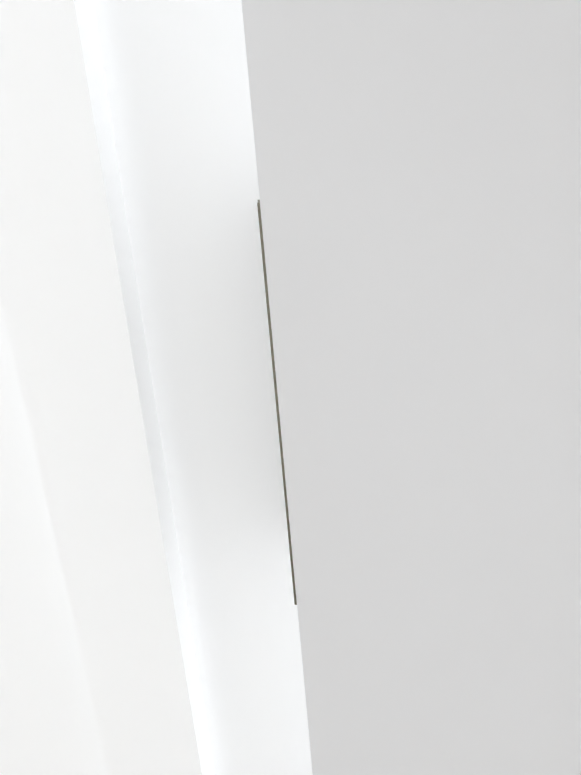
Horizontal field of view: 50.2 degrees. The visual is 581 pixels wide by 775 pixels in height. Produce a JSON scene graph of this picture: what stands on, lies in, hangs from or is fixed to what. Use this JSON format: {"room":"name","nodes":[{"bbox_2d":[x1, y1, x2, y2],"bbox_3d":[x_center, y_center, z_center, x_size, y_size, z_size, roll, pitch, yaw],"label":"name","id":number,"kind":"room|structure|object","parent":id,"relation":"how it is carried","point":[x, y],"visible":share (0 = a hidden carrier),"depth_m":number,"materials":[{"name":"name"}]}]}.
{"room":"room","nodes":[
{"label":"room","id":0,"kind":"room"},
{"bbox_3d":[-0.040,0.704,0.057,0.115,2.410,5.523,-2,18,7],"label":"wall","id":1,"kind":"structure","parent":0,"visible":0},
{"bbox_2d":[0,0,312,774],"bbox_3d":[-0.033,0.878,0.049,0.117,2.085,0.806,-2,18,7],"label":"door frame","id":2,"kind":"structure","parent":1,"relation":"attached to","point":[149,623],"depth_m":0.16,"materials":[{"name":"paint"}]},
{"bbox_2d":[241,0,580,774],"bbox_3d":[0.440,0.747,0.325,0.760,2.030,0.035,-2,18,9],"label":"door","id":3,"kind":"structure","parent":1,"relation":"in","point":[419,174],"depth_m":0.11,"materials":[{"name":"paint"}]},
{"bbox_2d":[257,202,296,604],"bbox_3d":[0.000,0.003,0.141,0.002,0.088,0.030,-2,18,10],"label":"door hinge leaf","id":4,"kind":"object","parent":3,"relation":"attached to","point":[274,372],"visible":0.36,"depth_m":0.12,"materials":[{"name":"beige metal"}]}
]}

